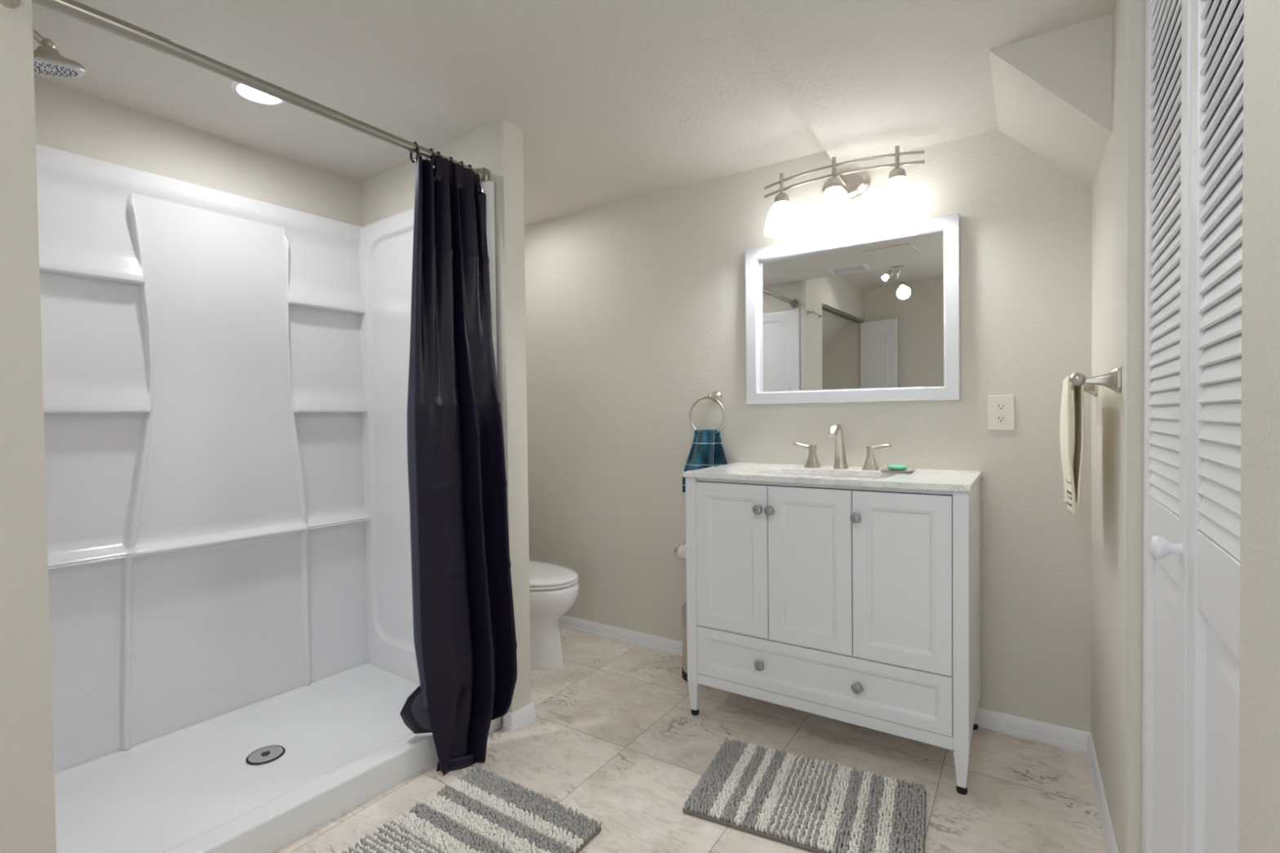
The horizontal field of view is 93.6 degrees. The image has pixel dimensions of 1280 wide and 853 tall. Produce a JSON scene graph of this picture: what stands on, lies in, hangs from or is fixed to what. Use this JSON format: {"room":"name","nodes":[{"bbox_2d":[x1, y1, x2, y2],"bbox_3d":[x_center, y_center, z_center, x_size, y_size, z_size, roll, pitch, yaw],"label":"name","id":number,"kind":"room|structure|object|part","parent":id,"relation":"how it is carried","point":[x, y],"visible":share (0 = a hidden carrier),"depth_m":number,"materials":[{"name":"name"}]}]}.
{"room":"bathroom","nodes":[
{"label":"bathroom","id":0,"kind":"room"},
{"bbox_2d":[0,0,56,852],"bbox_3d":[-1.689,-0.116,1.321,1.128,2.400,0.342,0,1,33],"label":"wall","id":1,"kind":"structure","parent":0,"point":[27,779],"depth_m":1.12,"materials":[{"name":"paint"}]},
{"bbox_2d":[0,0,20,8],"bbox_3d":[-1.205,-0.784,0.999,0.055,0.034,0.253,0,1,36],"label":"towel rail","id":2,"kind":"object","parent":1,"relation":"attached to","point":[13,4],"visible":1,"depth_m":1.10,"materials":[{"name":"silver metal"}]},
{"bbox_2d":[32,29,86,77],"bbox_3d":[-1.484,-0.936,1.458,0.085,0.130,0.209,0,1,33],"label":"showerhead","id":3,"kind":"object","parent":1,"relation":"attached to","point":[47,60],"visible":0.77,"depth_m":1.48,"materials":[{"name":"silver metal"}]},
{"bbox_3d":[-1.505,-0.956,1.432,0.019,0.047,0.142,0,1,36],"label":"arm","id":4,"kind":"part","parent":3,"relation":"part of","materials":[{"name":"silver metal"}]},
{"bbox_3d":[-1.465,-0.888,1.487,0.082,0.029,0.134,0,1,33],"label":"plate","id":5,"kind":"part","parent":3,"relation":"part of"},
{"bbox_2d":[31,0,488,182],"bbox_3d":[-0.899,-0.871,1.634,0.063,0.078,1.181,0,1,36],"label":"shower curtain rod","id":6,"kind":"object","parent":1,"relation":"attached to","point":[73,9],"visible":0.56,"depth_m":1.45,"materials":[{"name":"silver metal"}]},
{"bbox_2d":[409,142,419,163],"bbox_3d":[-0.710,-0.860,1.890,0.045,0.067,0.015,0,1,33],"label":"curtain ring","id":7,"kind":"object","parent":6,"relation":"hanging from","point":[415,143],"visible":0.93,"depth_m":1.88,"materials":[{"name":"black plastic"}]},
{"bbox_2d":[426,148,435,168],"bbox_3d":[-0.676,-0.860,1.937,0.045,0.067,0.016,0,1,33],"label":"curtain ring","id":8,"kind":"object","parent":6,"relation":"hanging from","point":[431,149],"visible":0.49,"depth_m":1.93,"materials":[{"name":"black plastic"}]},
{"bbox_2d":[400,155,517,775],"bbox_3d":[-0.573,0.091,1.925,0.223,1.933,0.337,0,1,33],"label":"shower curtain","id":9,"kind":"object","parent":6,"relation":"hanging from","point":[464,632],"visible":1,"depth_m":1.92,"materials":[{"name":"black fabric"}]},
{"bbox_2d":[34,77,362,226],"bbox_3d":[-1.250,-0.144,2.612,0.117,2.400,2.250,0,1,36],"label":"wall","id":10,"kind":"structure","parent":0,"point":[68,120],"depth_m":2.07,"materials":[{"name":"paint"}]},
{"bbox_2d":[31,0,825,225],"bbox_3d":[-0.414,-1.210,1.061,3.650,0.352,3.620,0,1,33],"label":"ceiling","id":11,"kind":"structure","parent":0,"point":[612,101],"depth_m":1.81,"materials":[{"name":"paint"}]},
{"bbox_2d":[230,80,285,105],"bbox_3d":[-1.181,-1.036,1.866,0.152,0.008,0.152,0,1,33],"label":"recessed light","id":12,"kind":"object","parent":11,"relation":"in","point":[246,92],"visible":0.57,"depth_m":1.88,"materials":[{"name":"white glass"}]},
{"bbox_2d":[361,118,531,726],"bbox_3d":[-0.794,0.001,2.373,0.903,2.108,0.091,0,1,36],"label":"wall partition","id":13,"kind":"structure","parent":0,"point":[497,147],"depth_m":2.11,"materials":[{"name":"paint"}]},
{"bbox_2d":[502,711,511,733],"bbox_3d":[-0.457,1.026,2.089,0.047,0.062,0.013,0,1,36],"label":"baseboard","id":14,"kind":"structure","parent":13,"relation":"attached to","point":[507,718],"depth_m":2.09,"materials":[{"name":"white paint"}]},
{"bbox_2d":[511,702,536,733],"bbox_3d":[-0.413,1.025,2.121,0.013,0.062,0.117,0,1,36],"label":"baseboard","id":15,"kind":"structure","parent":13,"relation":"attached to","point":[525,715],"depth_m":2.12,"materials":[{"name":"white paint"}]},
{"bbox_2d":[271,626,1106,852],"bbox_3d":[-0.423,1.097,1.185,4.400,0.050,3.720,0,1,33],"label":"floor","id":16,"kind":"structure","parent":0,"point":[615,738],"depth_m":1.85,"materials":[{"name":"tile"}]},
{"bbox_2d":[53,662,502,852],"bbox_3d":[-1.177,1.024,1.891,0.852,0.088,1.175,0,1,36],"label":"shower tray","id":17,"kind":"object","parent":16,"relation":"on","point":[260,776],"visible":0.84,"depth_m":1.78,"materials":[{"name":"white plastic"}]},
{"bbox_2d":[35,143,497,773],"bbox_3d":[-1.186,0.092,1.873,0.857,1.852,1.175,0,1,36],"label":"shower surround","id":18,"kind":"object","parent":17,"relation":"on","point":[225,375],"visible":0.77,"depth_m":2.09,"materials":[{"name":"white plastic"}]},
{"bbox_3d":[-0.849,0.080,2.333,0.857,1.851,0.033,0,1,36],"label":"panel","id":19,"kind":"part","parent":18,"relation":"part of","materials":[{"name":"white plastic"}]},
{"bbox_2d":[339,764,601,852],"bbox_3d":[-0.525,1.057,1.375,0.496,0.024,0.827,0,1,33],"label":"bath rug","id":20,"kind":"object","parent":16,"relation":"on","point":[481,811],"visible":1,"depth_m":1.58,"materials":[{"name":"grey fabric"}]},
{"bbox_2d":[528,560,579,669],"bbox_3d":[-0.592,0.668,2.768,0.726,0.755,0.456,0,1,33],"label":"toilet","id":21,"kind":"object","parent":16,"relation":"on","point":[554,588],"visible":0.36,"depth_m":2.60,"materials":[{"name":"white ceramic"}]},
{"bbox_3d":[-0.506,0.656,2.712,0.507,0.022,0.354,0,1,33],"label":"lid","id":22,"kind":"part","parent":21,"relation":"part of","materials":[{"name":"white ceramic"}]},
{"bbox_3d":[-0.503,0.677,2.711,0.505,0.013,0.358,0,1,33],"label":"seat","id":23,"kind":"part","parent":21,"relation":"part of","materials":[{"name":"white ceramic"}]},
{"bbox_2d":[680,601,702,684],"bbox_3d":[0.252,0.886,2.500,0.158,0.310,0.158,0,1,33],"label":"trash can","id":24,"kind":"object","parent":16,"relation":"on","point":[684,631],"visible":0.16,"depth_m":2.47,"materials":[{"name":"silver plastic"}]},
{"bbox_3d":[0.250,0.749,2.498,0.158,0.035,0.158,0,1,33],"label":"lid","id":25,"kind":"part","parent":24,"relation":"part of","materials":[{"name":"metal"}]},
{"bbox_2d":[682,737,926,852],"bbox_3d":[0.468,1.040,1.685,0.600,0.024,0.387,0,1,26],"label":"bath rug","id":26,"kind":"object","parent":16,"relation":"on","point":[796,801],"visible":1,"depth_m":1.65,"materials":[{"name":"grey fabric"}]},
{"bbox_2d":[683,462,982,795],"bbox_3d":[0.666,0.601,2.115,0.909,0.885,0.492,0,1,33],"label":"bathroom vanity","id":27,"kind":"object","parent":16,"relation":"on","point":[851,595],"visible":0.97,"depth_m":1.89,"materials":[{"name":"white paint"}]},
{"bbox_3d":[0.196,0.606,2.183,0.040,0.845,0.040,0,1,33],"label":"leg","id":28,"kind":"part","parent":27,"relation":"part of","materials":[{"name":"white paint"}]},
{"bbox_3d":[0.318,0.456,2.088,0.267,0.515,0.018,0,1,33],"label":"door","id":29,"kind":"part","parent":27,"relation":"part of","materials":[{"name":"white paint"}]},
{"bbox_3d":[0.394,0.278,2.007,0.032,0.032,0.028,0,1,33],"label":"knob","id":30,"kind":"part","parent":27,"relation":"part of","materials":[{"name":"silver metal"}]},
{"bbox_3d":[0.403,0.804,2.025,0.032,0.032,0.028,0,1,33],"label":"knob","id":31,"kind":"part","parent":27,"relation":"part of","materials":[{"name":"silver metal"}]},
{"bbox_3d":[0.428,0.278,1.985,0.034,0.034,0.028,0,1,33],"label":"knob","id":32,"kind":"part","parent":27,"relation":"part of","materials":[{"name":"silver metal"}]},
{"bbox_3d":[0.546,0.456,1.940,0.270,0.515,0.018,0,1,33],"label":"door","id":33,"kind":"part","parent":27,"relation":"part of","materials":[{"name":"white paint"}]},
{"bbox_3d":[0.555,0.189,1.946,0.820,0.012,0.018,0,1,33],"label":"rail","id":34,"kind":"part","parent":27,"relation":"part of","materials":[{"name":"white paint"}]},
{"bbox_3d":[0.553,0.802,1.944,0.818,0.170,0.018,0,1,33],"label":"drawer","id":35,"kind":"part","parent":27,"relation":"part of","materials":[{"name":"white paint"}]},
{"bbox_3d":[0.556,0.907,1.948,0.820,0.036,0.019,0,1,33],"label":"rail","id":36,"kind":"part","parent":27,"relation":"part of","materials":[{"name":"white paint"}]},
{"bbox_2d":[683,462,982,492],"bbox_3d":[0.665,0.168,2.113,0.909,0.019,0.477,0,1,33],"label":"countertop","id":37,"kind":"structure","parent":27,"relation":"on","point":[965,481],"depth_m":1.99,"materials":[{"name":"white stone"}]},
{"bbox_2d":[773,473,887,478],"bbox_3d":[0.641,0.241,2.071,0.454,0.124,0.254,0,1,33],"label":"sink basin","id":38,"kind":"object","parent":37,"relation":"in","point":[847,475],"depth_m":2.14,"materials":[{"name":"white ceramic"}]},
{"bbox_2d":[791,422,891,470],"bbox_3d":[0.716,0.072,2.182,0.356,0.168,0.152,0,1,33],"label":"faucet","id":39,"kind":"object","parent":37,"relation":"on","point":[835,430],"visible":1,"depth_m":2.20,"materials":[{"name":"silver metal"}]},
{"bbox_3d":[0.617,0.072,2.295,0.069,0.021,0.024,0,1,33],"label":"lever","id":40,"kind":"part","parent":39,"relation":"part of","materials":[{"name":"silver metal"}]},
{"bbox_3d":[0.655,0.113,2.282,0.052,0.085,0.052,0,1,33],"label":"handle","id":41,"kind":"part","parent":39,"relation":"part of","materials":[{"name":"silver metal"}]},
{"bbox_3d":[0.716,0.072,2.182,0.052,0.168,0.152,0,1,33],"label":"spout","id":42,"kind":"part","parent":39,"relation":"part of","materials":[{"name":"silver metal"}]},
{"bbox_3d":[0.831,0.113,2.168,0.052,0.085,0.052,0,1,33],"label":"handle","id":43,"kind":"part","parent":39,"relation":"part of","materials":[{"name":"silver metal"}]},
{"bbox_3d":[0.858,0.072,2.138,0.069,0.021,0.024,0,1,33],"label":"lever","id":44,"kind":"part","parent":39,"relation":"part of","materials":[{"name":"silver metal"}]},
{"bbox_2d":[879,468,915,473],"bbox_3d":[0.878,0.152,2.051,0.104,0.008,0.070,0,1,33],"label":"soap dish","id":45,"kind":"object","parent":37,"relation":"on","point":[882,470],"visible":0.99,"depth_m":2.03,"materials":[{"name":"grey stone"}]},
{"bbox_2d":[887,464,907,470],"bbox_3d":[0.878,0.139,2.051,0.066,0.019,0.044,0,1,33],"label":"soap bar","id":46,"kind":"object","parent":45,"relation":"on","point":[893,467],"visible":1,"depth_m":2.03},
{"bbox_3d":[0.659,0.278,1.835,0.032,0.032,0.028,0,1,33],"label":"knob","id":47,"kind":"part","parent":27,"relation":"part of","materials":[{"name":"silver metal"}]},
{"bbox_3d":[0.670,0.804,1.852,0.036,0.036,0.028,0,1,33],"label":"knob","id":48,"kind":"part","parent":27,"relation":"part of","materials":[{"name":"silver metal"}]},
{"bbox_3d":[0.777,0.456,1.790,0.274,0.515,0.018,0,1,33],"label":"door","id":49,"kind":"part","parent":27,"relation":"part of","materials":[{"name":"white paint"}]},
{"bbox_3d":[0.918,0.606,1.715,0.040,0.845,0.040,0,1,33],"label":"leg","id":50,"kind":"part","parent":27,"relation":"part of","materials":[{"name":"white paint"}]},
{"bbox_3d":[1.044,0.550,1.879,0.004,0.737,0.375,0,1,33],"label":"panel","id":51,"kind":"part","parent":27,"relation":"part of","materials":[{"name":"white paint"}]},
{"bbox_3d":[1.144,0.597,2.063,0.040,0.845,0.040,0,1,33],"label":"leg","id":52,"kind":"part","parent":27,"relation":"part of","materials":[{"name":"white paint"}]},
{"bbox_2d":[524,129,1092,732],"bbox_3d":[0.373,-0.163,2.640,3.250,2.400,0.100,0,1,33],"label":"wall","id":53,"kind":"structure","parent":0,"point":[635,308],"depth_m":2.43,"materials":[{"name":"paint"}]},
{"bbox_2d":[673,542,685,552],"bbox_3d":[0.238,0.547,2.642,0.191,0.044,0.072,0,1,33],"label":"toilet paper holder","id":54,"kind":"object","parent":53,"relation":"attached to","point":[675,549],"visible":0.25,"depth_m":2.68,"materials":[{"name":"silver metal"}]},
{"bbox_2d":[677,545,686,559],"bbox_3d":[0.224,0.555,2.620,0.105,0.061,0.061,0,1,33],"label":"toilet paper roll","id":55,"kind":"object","parent":54,"relation":"on","point":[682,552],"visible":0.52,"depth_m":2.62,"materials":[{"name":"white paper"}]},
{"bbox_2d":[688,391,725,434],"bbox_3d":[0.303,-0.056,2.580,0.170,0.193,0.080,0,1,33],"label":"towel ring","id":56,"kind":"object","parent":53,"relation":"attached to","point":[716,396],"visible":0.95,"depth_m":2.56,"materials":[{"name":"silver metal"}]},
{"bbox_2d":[682,429,728,492],"bbox_3d":[0.273,0.154,2.551,0.214,0.282,0.082,0,1,33],"label":"hand towel","id":57,"kind":"object","parent":56,"relation":"hanging from","point":[707,451],"visible":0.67,"depth_m":2.54,"materials":[{"name":"blue fabric"}]},
{"bbox_3d":[0.313,-0.128,2.573,0.048,0.048,0.078,0,1,33],"label":"post","id":58,"kind":"part","parent":56,"relation":"part of","materials":[{"name":"silver metal"}]},
{"bbox_2d":[559,615,1090,752],"bbox_3d":[0.340,1.007,2.624,2.613,0.062,0.013,0,1,33],"label":"baseboard","id":59,"kind":"structure","parent":53,"relation":"attached to","point":[1060,735],"depth_m":2.06,"materials":[{"name":"white paint"}]},
{"bbox_2d":[764,145,924,237],"bbox_3d":[0.723,-0.855,2.193,0.574,0.230,0.237,0,1,33],"label":"vanity light","id":60,"kind":"object","parent":53,"relation":"attached to","point":[898,197],"visible":1,"depth_m":2.13,"materials":[{"name":"white glass"}]},
{"bbox_3d":[0.540,-0.923,2.287,0.014,0.078,0.015,0,1,33],"label":"stem","id":61,"kind":"part","parent":60,"relation":"part of","materials":[{"name":"silver metal"}]},
{"bbox_3d":[0.541,-0.796,2.290,0.134,0.112,0.134,0,1,33],"label":"lamp shade","id":62,"kind":"part","parent":60,"relation":"part of","materials":[{"name":"white glass"}]},
{"bbox_3d":[0.541,-0.786,2.290,0.052,0.076,0.052,0,1,33],"label":"bulb","id":63,"kind":"part","parent":60,"relation":"part of","materials":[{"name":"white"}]},
{"bbox_3d":[0.694,-0.922,2.149,0.014,0.078,0.015,0,1,33],"label":"stem","id":64,"kind":"part","parent":60,"relation":"part of","materials":[{"name":"silver metal"}]},
{"bbox_3d":[0.696,-0.795,2.151,0.134,0.112,0.134,0,1,33],"label":"lamp shade","id":65,"kind":"part","parent":60,"relation":"part of","materials":[{"name":"white glass"}]},
{"bbox_3d":[0.696,-0.785,2.151,0.052,0.076,0.052,0,1,33],"label":"bulb","id":66,"kind":"part","parent":60,"relation":"part of","materials":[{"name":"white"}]},
{"bbox_3d":[0.738,-0.918,2.216,0.018,0.018,0.143,0,1,33],"label":"arm","id":67,"kind":"part","parent":60,"relation":"part of","materials":[{"name":"silver metal"}]},
{"bbox_3d":[0.780,-0.916,2.281,0.176,0.112,0.025,0,1,33],"label":"wall plate","id":68,"kind":"part","parent":60,"relation":"part of","materials":[{"name":"silver metal"}]},
{"bbox_3d":[0.883,-0.923,2.064,0.014,0.078,0.015,0,1,33],"label":"stem","id":69,"kind":"part","parent":60,"relation":"part of","materials":[{"name":"silver metal"}]},
{"bbox_3d":[0.885,-0.786,2.067,0.052,0.076,0.052,0,1,33],"label":"bulb","id":70,"kind":"part","parent":60,"relation":"part of","materials":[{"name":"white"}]},
{"bbox_3d":[0.885,-0.796,2.066,0.134,0.112,0.134,0,1,33],"label":"lamp shade","id":71,"kind":"part","parent":60,"relation":"part of","materials":[{"name":"white glass"}]},
{"bbox_2d":[745,213,960,404],"bbox_3d":[0.776,-0.411,2.291,0.786,0.639,0.034,0,1,33],"label":"wall mirror","id":72,"kind":"object","parent":53,"relation":"attached to","point":[870,315],"visible":1,"depth_m":2.26,"materials":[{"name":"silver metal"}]},
{"bbox_2d":[987,395,1014,430],"bbox_3d":[1.219,-0.047,2.029,0.077,0.118,0.008,0,1,33],"label":"power outlet","id":73,"kind":"object","parent":53,"relation":"attached to","point":[1001,408],"visible":1,"depth_m":2.03,"materials":[{"name":"beige plastic"}]},
{"bbox_2d":[995,414,1007,422],"bbox_3d":[1.218,-0.026,2.027,0.034,0.027,0.002,0,1,33],"label":"socket","id":74,"kind":"object","parent":73,"relation":"attached to","point":[998,418],"depth_m":2.03,"materials":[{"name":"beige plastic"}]},
{"bbox_2d":[995,402,1007,410],"bbox_3d":[1.218,-0.067,2.026,0.034,0.027,0.002,0,1,33],"label":"socket","id":75,"kind":"object","parent":73,"relation":"attached to","point":[998,406],"depth_m":2.03,"materials":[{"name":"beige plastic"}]},
{"bbox_2d":[729,0,1115,167],"bbox_3d":[0.862,-1.023,1.663,0.885,0.075,1.010,0,1,33],"label":"ceiling","id":76,"kind":"structure","parent":0,"point":[868,78],"depth_m":1.67,"materials":[{"name":"paint"}]},
{"bbox_2d":[989,13,1111,190],"bbox_3d":[1.211,-0.887,1.758,0.303,0.380,0.495,0,1,33],"label":"ceiling","id":77,"kind":"structure","parent":0,"point":[1052,90],"depth_m":1.59,"materials":[{"name":"paint"}]},
{"bbox_2d":[1090,0,1279,852],"bbox_3d":[0.565,-0.126,0.447,0.138,2.400,3.570,0,1,33],"label":"wall","id":78,"kind":"structure","parent":0,"point":[1117,286],"depth_m":1.27,"materials":[{"name":"paint"}]},
{"bbox_2d":[1060,367,1120,396],"bbox_3d":[1.183,-0.112,1.593,0.094,0.058,0.504,0,1,33],"label":"towel bar","id":79,"kind":"object","parent":78,"relation":"attached to","point":[1112,380],"visible":0.74,"depth_m":1.39,"materials":[{"name":"silver metal"}]},
{"bbox_2d":[1059,372,1084,515],"bbox_3d":[1.140,0.042,1.586,0.042,0.352,0.300,0,1,33],"label":"towel","id":80,"kind":"object","parent":79,"relation":"hanging from","point":[1072,470],"visible":0.93,"depth_m":1.51,"materials":[{"name":"beige fabric"}]},
{"bbox_3d":[1.313,-0.116,1.786,0.072,0.058,0.037,0,1,33],"label":"post","id":81,"kind":"part","parent":79,"relation":"part of","materials":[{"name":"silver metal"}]},
{"bbox_3d":[1.065,-0.107,1.391,0.072,0.058,0.037,0,1,33],"label":"post","id":82,"kind":"part","parent":79,"relation":"part of","materials":[{"name":"silver metal"}]},
{"bbox_2d":[1086,733,1118,852],"bbox_3d":[1.243,1.015,1.617,0.013,0.062,0.718,0,1,32],"label":"baseboard","id":83,"kind":"structure","parent":78,"relation":"attached to","point":[1108,836],"depth_m":1.62,"materials":[{"name":"white paint"}]},
{"bbox_3d":[0.860,-1.034,0.911,0.074,0.123,0.796,0,1,33],"label":"wall","id":84,"kind":"structure","parent":78,"relation":"attached to","visible":0},
{"bbox_2d":[1142,0,1244,852],"bbox_3d":[0.849,0.041,0.946,0.070,2.018,0.786,0,1,33],"label":"door","id":85,"kind":"structure","parent":84,"relation":"in","point":[1193,209],"depth_m":0.90,"materials":[{"name":"white paint"}]},
{"bbox_3d":[0.970,0.588,1.100,0.017,0.660,0.320,0,1,33],"label":"panel","id":86,"kind":"part","parent":85,"relation":"part of","materials":[{"name":"white paint"}]},
{"bbox_3d":[0.838,0.194,0.958,0.039,0.039,0.039,0,1,33],"label":"knob","id":87,"kind":"part","parent":85,"relation":"part of","materials":[{"name":"white paint"}]},
{"bbox_3d":[0.754,0.596,0.769,0.016,0.660,0.262,0,1,34],"label":"panel","id":88,"kind":"part","parent":85,"relation":"part of","materials":[{"name":"white paint"}]},
{"bbox_2d":[1223,0,1244,93],"bbox_3d":[1.150,-0.138,0.741,0.598,2.400,1.100,0,1,33],"label":"wall","id":89,"kind":"structure","parent":0,"point":[1228,0],"depth_m":1.23,"materials":[{"name":"paint"}]}
]}

